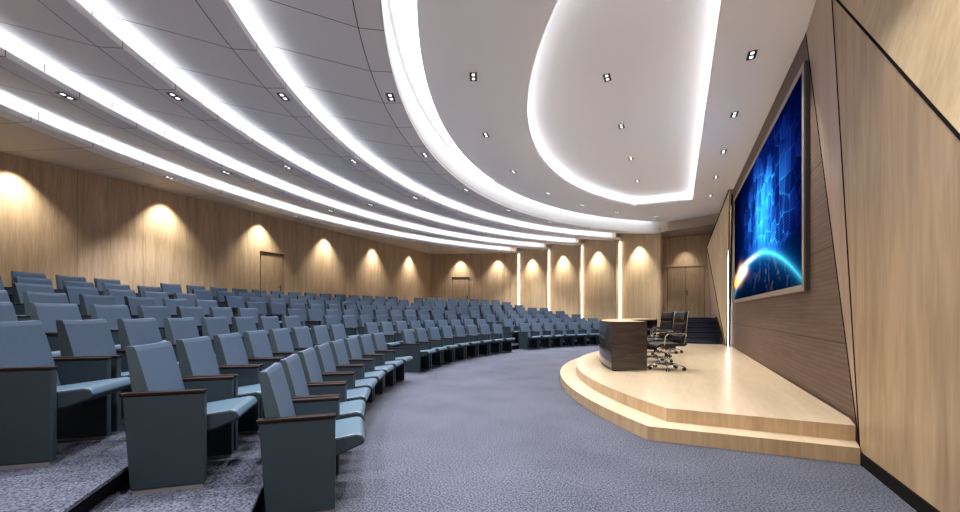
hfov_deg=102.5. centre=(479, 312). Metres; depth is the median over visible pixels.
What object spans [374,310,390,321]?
chair
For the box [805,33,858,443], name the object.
trim
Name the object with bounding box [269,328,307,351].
chair
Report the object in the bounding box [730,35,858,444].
wall
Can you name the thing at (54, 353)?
seat cushion
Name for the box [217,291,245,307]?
chair
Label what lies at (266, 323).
chair
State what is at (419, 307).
chair
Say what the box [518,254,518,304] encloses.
wall light
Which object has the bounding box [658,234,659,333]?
wall light
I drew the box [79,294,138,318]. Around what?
chair
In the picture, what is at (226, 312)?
chair
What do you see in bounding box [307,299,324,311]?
chair
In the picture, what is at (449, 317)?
chair
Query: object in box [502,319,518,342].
chair
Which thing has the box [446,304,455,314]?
chair
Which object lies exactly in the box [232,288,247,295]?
chair
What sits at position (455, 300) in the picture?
chair
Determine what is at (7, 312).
chair
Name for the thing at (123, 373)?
seat cushion
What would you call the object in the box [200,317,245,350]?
chair
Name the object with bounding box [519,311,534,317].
chair
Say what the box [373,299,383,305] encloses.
chair
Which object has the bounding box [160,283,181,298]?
chair
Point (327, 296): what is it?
chair
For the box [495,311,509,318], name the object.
chair
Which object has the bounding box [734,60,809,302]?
projection screen
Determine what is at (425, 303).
chair
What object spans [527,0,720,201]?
ceiling
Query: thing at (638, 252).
wall
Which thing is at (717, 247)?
wall
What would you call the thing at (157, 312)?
chair
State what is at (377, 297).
chair
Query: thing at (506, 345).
chair
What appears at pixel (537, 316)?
chair
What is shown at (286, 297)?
chair
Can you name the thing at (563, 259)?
wall
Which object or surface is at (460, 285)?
door
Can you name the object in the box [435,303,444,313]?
chair
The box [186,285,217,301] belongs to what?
chair
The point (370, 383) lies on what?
seat cushion
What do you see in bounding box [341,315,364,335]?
chair
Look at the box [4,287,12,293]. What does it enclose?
chair
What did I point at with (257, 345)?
chair
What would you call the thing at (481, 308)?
chair
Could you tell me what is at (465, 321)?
chair
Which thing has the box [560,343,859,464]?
stage
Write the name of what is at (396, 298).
chair
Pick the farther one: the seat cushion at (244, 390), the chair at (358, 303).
the chair at (358, 303)
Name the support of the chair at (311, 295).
on the floor
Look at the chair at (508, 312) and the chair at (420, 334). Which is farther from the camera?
the chair at (508, 312)
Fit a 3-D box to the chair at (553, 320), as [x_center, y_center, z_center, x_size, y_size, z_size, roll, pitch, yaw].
[3.253,0.667,15.618,0.588,0.917,0.631,0,0,-29]
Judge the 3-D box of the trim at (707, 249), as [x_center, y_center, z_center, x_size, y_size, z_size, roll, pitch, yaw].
[7.907,-0.685,12.919,0.030,3.382,1.865,0,0,15]
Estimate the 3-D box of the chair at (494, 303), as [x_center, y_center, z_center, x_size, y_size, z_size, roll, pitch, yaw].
[0.931,-0.108,19.417,0.588,0.917,0.631,0,0,-30]
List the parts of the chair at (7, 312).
backrest, panel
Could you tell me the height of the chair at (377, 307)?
0.917 m
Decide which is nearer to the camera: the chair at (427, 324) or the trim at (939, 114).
the trim at (939, 114)
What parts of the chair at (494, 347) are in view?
backrest, panel, panel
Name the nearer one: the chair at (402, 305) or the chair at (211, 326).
the chair at (211, 326)
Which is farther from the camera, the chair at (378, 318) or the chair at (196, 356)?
the chair at (378, 318)
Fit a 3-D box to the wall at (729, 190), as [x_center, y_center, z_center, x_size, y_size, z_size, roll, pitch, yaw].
[7.517,-1.315,11.669,0.050,4.630,0.820,0,0,27]
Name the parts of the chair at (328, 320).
backrest, panel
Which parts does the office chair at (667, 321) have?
seat, backrest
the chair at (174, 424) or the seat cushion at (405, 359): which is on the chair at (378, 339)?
the seat cushion at (405, 359)
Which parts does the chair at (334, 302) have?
backrest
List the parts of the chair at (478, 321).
backrest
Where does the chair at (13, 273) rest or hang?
on the floor
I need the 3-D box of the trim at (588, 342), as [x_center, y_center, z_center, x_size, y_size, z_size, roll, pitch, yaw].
[1.139,1.212,8.532,5.462,0.132,18.688,0,0,19]
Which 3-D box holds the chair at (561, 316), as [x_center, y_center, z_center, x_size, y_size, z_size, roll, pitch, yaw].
[3.853,0.512,16.933,0.588,0.917,0.631,0,0,-24]
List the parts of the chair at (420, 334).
backrest, panel, panel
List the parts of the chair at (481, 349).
backrest, panel, panel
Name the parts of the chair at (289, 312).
backrest, panel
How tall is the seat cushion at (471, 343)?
0.176 m
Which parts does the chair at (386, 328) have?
backrest, panel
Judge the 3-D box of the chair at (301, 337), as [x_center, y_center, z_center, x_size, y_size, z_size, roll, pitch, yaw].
[-2.444,0.667,5.840,0.631,0.917,0.588,0,0,0]
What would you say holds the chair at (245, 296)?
on the floor
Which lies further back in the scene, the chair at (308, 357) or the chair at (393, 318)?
the chair at (393, 318)
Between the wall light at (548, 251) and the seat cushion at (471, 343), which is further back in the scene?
the wall light at (548, 251)
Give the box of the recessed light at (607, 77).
[603,73,610,81]
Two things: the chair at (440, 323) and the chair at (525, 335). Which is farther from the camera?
the chair at (525, 335)
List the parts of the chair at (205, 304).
backrest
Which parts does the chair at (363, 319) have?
backrest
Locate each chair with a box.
[0,275,13,302]
[0,288,25,315]
[0,290,30,320]
[0,302,60,356]
[0,320,130,469]
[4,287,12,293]
[11,271,62,292]
[11,282,80,314]
[14,276,52,285]
[23,291,90,319]
[29,303,120,348]
[53,319,131,434]
[55,275,103,295]
[62,280,94,292]
[63,286,98,304]
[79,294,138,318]
[90,304,165,340]
[94,278,137,296]
[102,283,130,295]
[106,289,135,304]
[116,318,179,368]
[119,341,257,494]
[124,296,176,317]
[137,286,161,296]
[137,305,198,339]
[142,291,168,305]
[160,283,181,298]
[162,298,209,316]
[163,317,215,355]
[174,293,197,306]
[176,306,228,336]
[176,336,261,453]
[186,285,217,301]
[192,289,224,307]
[194,299,236,316]
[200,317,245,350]
[209,307,233,332]
[210,287,227,296]
[213,332,281,417]
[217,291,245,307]
[224,295,244,316]
[231,316,270,345]
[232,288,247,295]
[237,308,259,330]
[239,292,267,307]
[243,330,296,358]
[245,301,282,325]
[248,297,268,313]
[252,289,266,296]
[256,363,364,511]
[258,316,292,343]
[260,293,274,307]
[268,302,285,327]
[269,298,285,306]
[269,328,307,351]
[270,291,284,297]
[279,294,292,308]
[279,354,365,469]
[282,316,312,342]
[286,308,318,329]
[288,292,300,298]
[289,299,303,306]
[289,303,306,320]
[291,326,320,347]
[297,295,309,308]
[297,347,370,402]
[304,293,316,299]
[306,309,323,325]
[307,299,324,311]
[309,304,324,316]
[311,325,330,343]
[314,296,325,308]
[314,343,377,389]
[320,293,331,299]
[323,315,358,337]
[324,300,341,310]
[325,309,341,323]
[327,304,342,319]
[329,297,341,305]
[329,324,346,340]
[329,339,385,404]
[335,294,345,300]
[340,301,360,313]
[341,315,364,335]
[342,309,359,326]
[344,298,355,304]
[344,305,358,318]
[344,336,393,402]
[349,295,359,300]
[356,301,375,312]
[357,310,374,321]
[358,315,380,332]
[358,334,403,393]
[359,298,370,304]
[360,305,374,318]
[362,295,372,301]
[364,322,399,346]
[370,302,388,313]
[371,332,412,386]
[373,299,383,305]
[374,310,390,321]
[375,315,395,332]
[376,296,385,305]
[376,305,389,318]
[380,322,402,346]
[384,302,402,313]
[386,299,396,305]
[388,296,397,305]
[389,310,404,320]
[390,306,403,318]
[390,315,409,328]
[395,321,415,340]
[398,302,407,313]
[399,300,408,305]
[400,329,435,373]
[403,310,418,320]
[405,306,417,317]
[405,315,423,327]
[409,321,428,338]
[411,303,420,313]
[414,297,422,306]
[415,328,446,368]
[417,310,432,319]
[418,306,430,317]
[419,315,436,326]
[422,300,431,313]
[423,320,441,337]
[426,298,434,306]
[428,327,457,365]
[430,310,446,319]
[432,307,443,316]
[433,315,449,325]
[434,301,446,309]
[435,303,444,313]
[437,298,445,306]
[437,320,453,335]
[441,326,468,361]
[444,310,459,319]
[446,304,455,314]
[446,315,462,325]
[448,298,457,306]
[450,319,466,334]
[453,325,480,359]
[455,307,469,317]
[458,304,467,313]
[459,314,475,324]
[463,319,479,333]
[466,325,491,356]
[468,307,482,317]
[470,299,479,306]
[470,304,480,313]
[470,311,484,321]
[476,319,491,332]
[479,324,503,354]
[480,307,489,313]
[481,304,492,313]
[481,311,497,321]
[485,314,502,326]
[491,302,503,309]
[491,324,514,352]
[492,307,500,313]
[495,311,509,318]
[498,314,514,325]
[502,302,514,309]
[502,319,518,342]
[504,307,512,313]
[507,311,521,318]
[510,314,526,322]
[514,318,530,330]
[515,305,527,310]
[516,308,524,313]
[518,323,540,349]
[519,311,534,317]
[522,314,538,322]
[526,318,542,329]
[528,308,536,313]
[531,311,546,317]
[531,323,551,348]
[534,314,550,322]
[539,318,554,340]
[540,308,548,313]
[543,311,557,317]
[543,323,563,347]
[547,314,562,321]
[551,318,567,339]
[555,322,574,346]
[556,311,569,317]
[559,314,574,321]
[563,318,579,339]
[567,322,586,345]
[571,314,586,321]
[575,318,591,339]
[579,322,598,345]
[588,318,597,328]
[592,322,598,344]
[647,311,675,362]
[647,311,688,371]
[647,327,671,357]
[657,321,682,353]
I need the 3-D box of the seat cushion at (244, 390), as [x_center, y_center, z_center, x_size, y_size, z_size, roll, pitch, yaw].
[-2.084,0.735,3.349,0.499,0.176,0.464,0,0,-13]
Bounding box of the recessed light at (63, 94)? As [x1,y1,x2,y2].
[55,92,76,99]
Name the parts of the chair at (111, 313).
backrest, panel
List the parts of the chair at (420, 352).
backrest, panel, panel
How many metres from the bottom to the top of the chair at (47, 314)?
0.917 m
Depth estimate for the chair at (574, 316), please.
17.41 m
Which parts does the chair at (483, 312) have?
backrest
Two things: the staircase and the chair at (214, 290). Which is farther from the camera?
the staircase
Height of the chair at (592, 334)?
0.917 m
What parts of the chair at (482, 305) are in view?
backrest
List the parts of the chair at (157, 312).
backrest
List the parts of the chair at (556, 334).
backrest, panel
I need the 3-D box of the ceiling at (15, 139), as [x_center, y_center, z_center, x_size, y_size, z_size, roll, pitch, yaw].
[-5.601,-3.270,11.327,4.239,0.001,24.057,0,0,27]
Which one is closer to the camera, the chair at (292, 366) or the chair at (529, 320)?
the chair at (292, 366)
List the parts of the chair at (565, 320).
backrest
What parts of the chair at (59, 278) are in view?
backrest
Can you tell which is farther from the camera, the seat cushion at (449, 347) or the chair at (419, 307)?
the chair at (419, 307)
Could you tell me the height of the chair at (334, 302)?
0.917 m
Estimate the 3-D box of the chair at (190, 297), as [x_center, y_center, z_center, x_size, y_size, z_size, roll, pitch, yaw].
[-5.862,0.047,7.994,0.631,0.917,0.588,0,0,8]
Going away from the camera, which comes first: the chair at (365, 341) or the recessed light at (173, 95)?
the recessed light at (173, 95)
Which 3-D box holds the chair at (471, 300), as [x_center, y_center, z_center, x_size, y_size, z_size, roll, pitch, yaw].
[-0.143,-0.263,19.771,0.588,0.917,0.631,0,0,-33]
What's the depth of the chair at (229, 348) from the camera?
3.90 m
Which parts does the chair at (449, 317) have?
backrest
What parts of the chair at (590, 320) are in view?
backrest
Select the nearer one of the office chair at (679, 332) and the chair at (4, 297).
the chair at (4, 297)
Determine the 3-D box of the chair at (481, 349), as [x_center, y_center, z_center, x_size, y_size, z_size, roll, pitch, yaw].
[-0.021,0.822,11.451,0.631,0.917,0.588,0,0,32]
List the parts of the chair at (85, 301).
backrest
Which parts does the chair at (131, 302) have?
backrest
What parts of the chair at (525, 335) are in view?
panel, backrest, panel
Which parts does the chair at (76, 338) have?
armrest, backrest, panel, panel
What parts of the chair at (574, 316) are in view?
backrest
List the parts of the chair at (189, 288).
backrest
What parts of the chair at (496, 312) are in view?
backrest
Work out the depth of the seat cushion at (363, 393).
3.87 m
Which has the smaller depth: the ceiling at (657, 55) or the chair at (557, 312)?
the ceiling at (657, 55)
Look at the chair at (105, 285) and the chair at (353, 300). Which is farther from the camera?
the chair at (353, 300)
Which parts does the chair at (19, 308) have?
panel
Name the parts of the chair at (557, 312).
backrest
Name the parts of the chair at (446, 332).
backrest, panel, panel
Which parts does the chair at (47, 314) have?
backrest, panel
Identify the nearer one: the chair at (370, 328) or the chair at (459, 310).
the chair at (370, 328)
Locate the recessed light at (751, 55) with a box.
[746,49,757,60]
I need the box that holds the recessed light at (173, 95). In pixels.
[166,92,183,100]
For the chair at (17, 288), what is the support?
on the floor
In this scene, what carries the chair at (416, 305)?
on the floor
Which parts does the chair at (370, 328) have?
backrest, panel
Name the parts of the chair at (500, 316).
backrest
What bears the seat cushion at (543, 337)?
on the chair at (544, 340)
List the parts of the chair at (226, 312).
backrest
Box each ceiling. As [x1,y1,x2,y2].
[0,0,729,252]
[0,117,501,253]
[387,0,496,182]
[417,0,815,221]
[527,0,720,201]
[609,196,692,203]
[659,214,718,228]
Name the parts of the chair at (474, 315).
backrest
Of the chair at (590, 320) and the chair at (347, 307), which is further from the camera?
the chair at (590, 320)
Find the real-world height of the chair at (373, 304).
0.917 m
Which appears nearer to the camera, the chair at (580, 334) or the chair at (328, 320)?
the chair at (328, 320)
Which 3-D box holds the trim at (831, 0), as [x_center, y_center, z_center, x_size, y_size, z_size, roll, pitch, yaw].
[3.405,-1.175,3.602,0.014,4.912,0.762,0,0,27]
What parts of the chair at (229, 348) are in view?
backrest, armrest, panel, panel, armrest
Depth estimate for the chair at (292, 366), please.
3.31 m
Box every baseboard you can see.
[715,316,720,343]
[860,452,939,511]
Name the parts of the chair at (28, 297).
backrest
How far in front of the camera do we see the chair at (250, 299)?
10.00 m
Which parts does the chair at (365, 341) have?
backrest, panel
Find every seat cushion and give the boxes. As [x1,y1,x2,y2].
[51,351,60,356]
[57,377,130,409]
[121,371,130,389]
[207,396,257,430]
[238,384,261,401]
[336,416,364,455]
[340,400,365,418]
[347,387,370,402]
[355,378,377,389]
[365,371,385,380]
[375,365,393,374]
[385,360,403,368]
[386,342,399,346]
[395,356,412,363]
[420,349,435,356]
[432,347,446,353]
[443,345,457,350]
[455,343,468,348]
[467,341,480,346]
[479,340,491,344]
[490,339,503,343]
[502,338,514,342]
[528,336,540,339]
[540,335,551,339]
[551,335,563,338]
[563,334,574,337]
[575,334,586,337]
[587,333,598,336]
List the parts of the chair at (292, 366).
backrest, armrest, armrest, panel, panel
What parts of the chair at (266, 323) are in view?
backrest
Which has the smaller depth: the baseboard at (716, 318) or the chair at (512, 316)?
the baseboard at (716, 318)
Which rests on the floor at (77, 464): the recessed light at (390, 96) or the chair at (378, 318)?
the chair at (378, 318)
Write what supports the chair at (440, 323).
on the floor at (229, 481)
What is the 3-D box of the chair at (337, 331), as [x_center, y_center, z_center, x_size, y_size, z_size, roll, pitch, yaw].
[-2.377,0.667,7.102,0.631,0.917,0.588,0,0,6]
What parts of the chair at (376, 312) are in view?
backrest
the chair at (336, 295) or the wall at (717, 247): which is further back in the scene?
the chair at (336, 295)
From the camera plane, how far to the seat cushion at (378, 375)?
5.10 m
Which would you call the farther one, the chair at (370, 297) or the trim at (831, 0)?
the chair at (370, 297)
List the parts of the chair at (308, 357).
backrest, armrest, panel, armrest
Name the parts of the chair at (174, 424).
backrest, armrest, panel, foot plate, panel, armrest, foot plate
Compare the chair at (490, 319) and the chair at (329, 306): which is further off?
the chair at (490, 319)
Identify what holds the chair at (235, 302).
on the floor
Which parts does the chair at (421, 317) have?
backrest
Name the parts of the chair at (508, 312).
backrest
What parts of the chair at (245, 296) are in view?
backrest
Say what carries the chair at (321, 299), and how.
on the floor
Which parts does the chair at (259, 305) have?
backrest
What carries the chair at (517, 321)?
on the floor at (229, 481)
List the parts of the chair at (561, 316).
backrest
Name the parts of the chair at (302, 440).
backrest, armrest, panel, panel, armrest, foot plate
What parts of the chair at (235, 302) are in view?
panel, backrest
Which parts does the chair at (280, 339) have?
backrest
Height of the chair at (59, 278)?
0.917 m
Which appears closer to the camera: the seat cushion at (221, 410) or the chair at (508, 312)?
the seat cushion at (221, 410)
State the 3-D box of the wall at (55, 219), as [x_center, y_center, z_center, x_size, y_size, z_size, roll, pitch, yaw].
[-7.128,-1.370,13.111,0.200,5.300,19.700,0,0,27]
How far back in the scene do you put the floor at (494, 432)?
3.25 m
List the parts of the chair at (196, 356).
backrest, armrest, panel, armrest, panel, foot plate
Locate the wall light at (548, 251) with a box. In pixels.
[548,251,548,307]
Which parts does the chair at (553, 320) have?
backrest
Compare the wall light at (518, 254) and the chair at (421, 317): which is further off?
the wall light at (518, 254)
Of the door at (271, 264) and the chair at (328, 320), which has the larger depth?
the door at (271, 264)
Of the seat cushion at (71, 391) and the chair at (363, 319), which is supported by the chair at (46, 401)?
the seat cushion at (71, 391)
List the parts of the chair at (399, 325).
backrest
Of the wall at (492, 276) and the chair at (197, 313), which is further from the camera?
the wall at (492, 276)
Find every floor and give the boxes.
[0,419,127,511]
[88,339,589,511]
[252,344,916,511]
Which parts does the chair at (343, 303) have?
backrest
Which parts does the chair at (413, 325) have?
backrest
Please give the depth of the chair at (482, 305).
18.30 m
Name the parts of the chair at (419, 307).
backrest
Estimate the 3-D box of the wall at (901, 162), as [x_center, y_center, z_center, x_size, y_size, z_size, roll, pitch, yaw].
[3.005,-1.175,2.673,0.130,4.911,5.230,0,0,27]
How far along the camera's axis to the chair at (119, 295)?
6.68 m
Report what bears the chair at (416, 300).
on the floor
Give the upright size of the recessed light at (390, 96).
0.008 m
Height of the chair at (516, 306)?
0.917 m
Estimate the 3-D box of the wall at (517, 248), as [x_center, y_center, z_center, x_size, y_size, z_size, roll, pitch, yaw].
[2.061,-1.370,21.197,0.080,5.300,0.474,0,0,25]
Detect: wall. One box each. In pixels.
[0,152,430,305]
[431,247,516,307]
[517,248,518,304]
[519,243,547,310]
[549,239,580,317]
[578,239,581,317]
[582,233,617,321]
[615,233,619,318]
[620,233,662,333]
[707,191,728,343]
[707,252,725,345]
[726,190,729,322]
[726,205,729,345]
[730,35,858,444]
[806,0,959,511]
[840,0,959,132]
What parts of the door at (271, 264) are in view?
frame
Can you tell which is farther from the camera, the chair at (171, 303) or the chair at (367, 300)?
the chair at (367, 300)
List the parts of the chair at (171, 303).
backrest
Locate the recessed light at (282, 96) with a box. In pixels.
[276,93,289,100]
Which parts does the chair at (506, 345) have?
backrest, panel, panel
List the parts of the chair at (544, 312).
backrest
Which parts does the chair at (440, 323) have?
backrest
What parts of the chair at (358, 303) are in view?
backrest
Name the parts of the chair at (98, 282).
backrest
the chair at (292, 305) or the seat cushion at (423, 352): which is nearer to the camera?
the seat cushion at (423, 352)
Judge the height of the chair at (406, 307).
0.917 m
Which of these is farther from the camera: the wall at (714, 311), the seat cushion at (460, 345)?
the wall at (714, 311)
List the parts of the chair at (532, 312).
backrest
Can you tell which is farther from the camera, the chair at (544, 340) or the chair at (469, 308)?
the chair at (469, 308)
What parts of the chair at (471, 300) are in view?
backrest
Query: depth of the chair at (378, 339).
7.18 m
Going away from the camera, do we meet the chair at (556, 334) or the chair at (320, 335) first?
the chair at (320, 335)
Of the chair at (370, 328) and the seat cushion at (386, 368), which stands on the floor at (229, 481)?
the chair at (370, 328)
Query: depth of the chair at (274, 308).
9.34 m
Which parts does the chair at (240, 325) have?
backrest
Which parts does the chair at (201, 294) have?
backrest, panel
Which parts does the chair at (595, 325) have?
backrest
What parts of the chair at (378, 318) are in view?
backrest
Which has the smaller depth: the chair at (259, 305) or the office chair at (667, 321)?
the office chair at (667, 321)
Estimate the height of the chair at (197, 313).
0.917 m
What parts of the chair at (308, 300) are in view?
backrest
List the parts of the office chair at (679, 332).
seat, armrest, backrest, rail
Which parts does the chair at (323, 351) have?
backrest, armrest, panel, armrest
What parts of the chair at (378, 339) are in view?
backrest, armrest, panel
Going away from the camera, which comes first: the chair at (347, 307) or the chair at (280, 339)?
the chair at (280, 339)
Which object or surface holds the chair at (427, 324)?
on the floor at (229, 481)
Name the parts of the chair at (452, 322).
backrest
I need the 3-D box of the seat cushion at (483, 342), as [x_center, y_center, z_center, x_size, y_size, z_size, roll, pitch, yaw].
[0.034,0.890,11.416,0.499,0.176,0.464,0,0,32]
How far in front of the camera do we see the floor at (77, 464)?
2.28 m
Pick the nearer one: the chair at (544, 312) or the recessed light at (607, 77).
the recessed light at (607, 77)
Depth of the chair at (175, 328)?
4.54 m
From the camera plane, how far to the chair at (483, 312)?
16.00 m
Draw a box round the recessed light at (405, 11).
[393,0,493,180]
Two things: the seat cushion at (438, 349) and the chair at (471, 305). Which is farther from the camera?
the chair at (471, 305)
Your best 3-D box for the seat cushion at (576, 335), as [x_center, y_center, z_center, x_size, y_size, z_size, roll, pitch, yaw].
[3.815,0.890,14.939,0.464,0.176,0.499,0,0,-28]
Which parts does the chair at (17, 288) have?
backrest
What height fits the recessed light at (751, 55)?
0.008 m
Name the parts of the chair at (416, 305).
backrest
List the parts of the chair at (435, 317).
backrest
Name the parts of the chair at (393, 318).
backrest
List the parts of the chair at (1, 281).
backrest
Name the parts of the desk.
panel, panel, panel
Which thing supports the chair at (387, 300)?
on the floor
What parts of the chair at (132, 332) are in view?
backrest, panel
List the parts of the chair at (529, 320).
backrest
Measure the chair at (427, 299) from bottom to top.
0.917 m
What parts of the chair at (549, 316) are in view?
backrest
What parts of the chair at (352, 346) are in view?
backrest, panel, armrest, panel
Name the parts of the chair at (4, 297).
backrest, panel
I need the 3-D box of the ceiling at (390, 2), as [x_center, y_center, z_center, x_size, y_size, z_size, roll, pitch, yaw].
[2.332,-3.870,8.529,6.816,0.001,18.018,0,0,27]
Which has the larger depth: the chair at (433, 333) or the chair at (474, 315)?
the chair at (474, 315)
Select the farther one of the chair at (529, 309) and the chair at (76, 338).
the chair at (529, 309)
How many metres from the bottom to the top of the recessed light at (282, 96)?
0.008 m
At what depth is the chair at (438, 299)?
18.87 m
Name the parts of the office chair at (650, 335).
seat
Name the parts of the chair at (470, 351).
backrest, panel, panel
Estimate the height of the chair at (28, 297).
0.917 m
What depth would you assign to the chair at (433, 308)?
15.45 m
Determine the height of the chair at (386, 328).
0.917 m
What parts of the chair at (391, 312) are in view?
backrest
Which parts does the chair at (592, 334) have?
backrest, panel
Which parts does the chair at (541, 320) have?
backrest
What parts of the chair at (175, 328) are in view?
backrest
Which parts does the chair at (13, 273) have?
backrest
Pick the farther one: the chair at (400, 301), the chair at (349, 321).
the chair at (400, 301)
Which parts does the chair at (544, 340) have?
backrest, panel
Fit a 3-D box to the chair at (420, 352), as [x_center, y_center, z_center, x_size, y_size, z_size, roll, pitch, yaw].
[-1.331,0.822,8.412,0.631,0.917,0.588,0,0,14]
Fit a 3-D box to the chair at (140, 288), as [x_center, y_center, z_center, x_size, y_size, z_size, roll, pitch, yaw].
[-6.731,-0.108,8.133,0.631,0.917,0.588,0,0,8]
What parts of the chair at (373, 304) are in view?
backrest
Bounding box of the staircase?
[661,318,718,343]
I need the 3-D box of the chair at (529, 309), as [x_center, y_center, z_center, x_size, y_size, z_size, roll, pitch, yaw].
[2.651,0.202,18.338,0.588,0.917,0.631,0,0,-26]
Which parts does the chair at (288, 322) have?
backrest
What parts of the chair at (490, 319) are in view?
backrest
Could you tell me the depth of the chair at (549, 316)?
16.86 m
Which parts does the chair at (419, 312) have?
backrest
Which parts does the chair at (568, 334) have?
backrest, panel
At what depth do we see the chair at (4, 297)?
4.31 m
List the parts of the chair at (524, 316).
backrest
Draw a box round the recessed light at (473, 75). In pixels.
[470,72,476,80]
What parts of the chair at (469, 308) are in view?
backrest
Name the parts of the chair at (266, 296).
backrest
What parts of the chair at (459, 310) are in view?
backrest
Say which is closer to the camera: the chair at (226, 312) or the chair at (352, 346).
the chair at (352, 346)
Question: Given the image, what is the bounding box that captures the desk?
[599,318,656,370]
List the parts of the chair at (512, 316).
backrest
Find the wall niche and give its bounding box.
[663,234,710,316]
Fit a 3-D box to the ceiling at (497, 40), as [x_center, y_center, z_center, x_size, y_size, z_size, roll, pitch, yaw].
[2.338,-3.655,7.745,6.060,0.050,18.326,0,0,27]
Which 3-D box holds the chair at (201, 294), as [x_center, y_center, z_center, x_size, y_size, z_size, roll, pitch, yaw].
[-6.508,-0.108,9.335,0.631,0.917,0.588,0,0,13]
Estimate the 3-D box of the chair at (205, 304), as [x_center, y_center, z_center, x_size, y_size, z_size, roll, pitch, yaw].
[-5.045,0.202,7.453,0.631,0.917,0.588,0,0,6]
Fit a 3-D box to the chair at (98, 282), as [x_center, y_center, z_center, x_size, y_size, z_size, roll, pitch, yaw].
[-7.603,-0.263,8.108,0.631,0.917,0.588,0,0,8]
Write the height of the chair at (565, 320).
0.917 m
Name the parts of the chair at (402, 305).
backrest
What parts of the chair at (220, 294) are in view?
backrest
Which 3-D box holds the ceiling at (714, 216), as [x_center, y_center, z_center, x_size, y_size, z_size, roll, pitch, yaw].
[8.088,-3.720,14.787,0.105,0.600,2.375,0,0,-43]
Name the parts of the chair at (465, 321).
backrest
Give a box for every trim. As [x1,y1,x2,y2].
[68,470,128,511]
[512,341,589,348]
[707,189,729,245]
[707,249,725,344]
[729,194,732,344]
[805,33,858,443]
[831,0,860,451]
[836,0,959,140]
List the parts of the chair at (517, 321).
backrest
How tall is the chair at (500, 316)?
0.917 m
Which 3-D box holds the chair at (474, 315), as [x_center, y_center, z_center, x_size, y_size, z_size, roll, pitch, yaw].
[-0.030,0.357,15.450,0.588,0.917,0.631,0,0,-42]
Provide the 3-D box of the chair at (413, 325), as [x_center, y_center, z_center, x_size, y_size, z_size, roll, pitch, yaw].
[-1.512,0.667,10.348,0.631,0.917,0.588,0,0,24]
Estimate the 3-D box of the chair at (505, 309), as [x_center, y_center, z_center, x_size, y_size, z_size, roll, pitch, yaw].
[1.481,0.202,17.696,0.588,0.917,0.631,0,0,-32]
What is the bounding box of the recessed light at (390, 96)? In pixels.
[385,93,395,100]
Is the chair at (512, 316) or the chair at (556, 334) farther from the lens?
the chair at (512, 316)
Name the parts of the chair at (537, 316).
backrest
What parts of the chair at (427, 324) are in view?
backrest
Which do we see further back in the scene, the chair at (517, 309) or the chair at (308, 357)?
the chair at (517, 309)
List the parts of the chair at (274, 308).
backrest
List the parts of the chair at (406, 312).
backrest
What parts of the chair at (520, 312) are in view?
backrest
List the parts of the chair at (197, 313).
backrest, panel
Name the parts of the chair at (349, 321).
panel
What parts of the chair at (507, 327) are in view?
panel, backrest, panel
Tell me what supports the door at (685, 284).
attached to the wall niche
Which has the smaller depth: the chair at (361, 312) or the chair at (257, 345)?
the chair at (257, 345)
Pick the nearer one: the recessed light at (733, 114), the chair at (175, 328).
the chair at (175, 328)
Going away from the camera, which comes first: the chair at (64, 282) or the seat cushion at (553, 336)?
the chair at (64, 282)
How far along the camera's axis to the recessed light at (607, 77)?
6.33 m
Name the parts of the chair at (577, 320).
backrest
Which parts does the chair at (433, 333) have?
backrest, panel, panel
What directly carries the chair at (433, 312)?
on the floor
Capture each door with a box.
[260,251,283,293]
[452,277,468,304]
[667,265,704,316]
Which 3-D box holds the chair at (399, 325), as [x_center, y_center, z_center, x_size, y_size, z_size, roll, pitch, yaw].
[-1.760,0.667,9.732,0.631,0.917,0.588,0,0,20]
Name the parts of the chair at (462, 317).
backrest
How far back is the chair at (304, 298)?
12.49 m
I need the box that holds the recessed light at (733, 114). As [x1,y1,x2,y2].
[730,111,738,117]
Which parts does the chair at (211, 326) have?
backrest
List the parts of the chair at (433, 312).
backrest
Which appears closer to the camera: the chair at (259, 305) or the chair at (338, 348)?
the chair at (338, 348)
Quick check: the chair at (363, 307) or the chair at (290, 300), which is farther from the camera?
the chair at (363, 307)
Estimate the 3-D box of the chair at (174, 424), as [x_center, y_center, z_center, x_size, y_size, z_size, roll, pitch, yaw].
[-1.986,0.667,2.723,0.631,0.917,0.588,0,0,-16]
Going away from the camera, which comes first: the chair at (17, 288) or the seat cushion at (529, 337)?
the chair at (17, 288)
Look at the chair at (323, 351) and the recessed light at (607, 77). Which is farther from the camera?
the recessed light at (607, 77)
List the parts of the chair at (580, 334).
backrest, panel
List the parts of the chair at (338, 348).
backrest, armrest, panel, armrest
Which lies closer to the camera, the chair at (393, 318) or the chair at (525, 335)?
the chair at (393, 318)
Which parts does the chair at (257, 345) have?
backrest, armrest, panel, armrest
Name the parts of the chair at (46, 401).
foot plate, panel, armrest, backrest, panel, armrest, foot plate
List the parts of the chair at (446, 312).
backrest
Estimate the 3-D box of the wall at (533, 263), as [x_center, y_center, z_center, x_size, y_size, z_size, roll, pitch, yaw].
[2.841,-1.370,20.614,0.160,5.300,1.935,0,0,-41]
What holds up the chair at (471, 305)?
on the floor
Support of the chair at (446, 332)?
on the floor at (494, 432)
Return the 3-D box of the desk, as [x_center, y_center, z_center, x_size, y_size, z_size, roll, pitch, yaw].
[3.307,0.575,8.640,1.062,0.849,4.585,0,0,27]
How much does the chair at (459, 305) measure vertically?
0.917 m
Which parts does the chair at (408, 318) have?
backrest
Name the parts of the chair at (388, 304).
backrest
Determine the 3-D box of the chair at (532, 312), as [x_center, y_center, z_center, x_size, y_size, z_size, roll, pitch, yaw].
[2.683,0.357,17.357,0.588,0.917,0.631,0,0,-28]
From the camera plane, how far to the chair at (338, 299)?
13.71 m
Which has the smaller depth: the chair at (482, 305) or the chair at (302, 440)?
the chair at (302, 440)

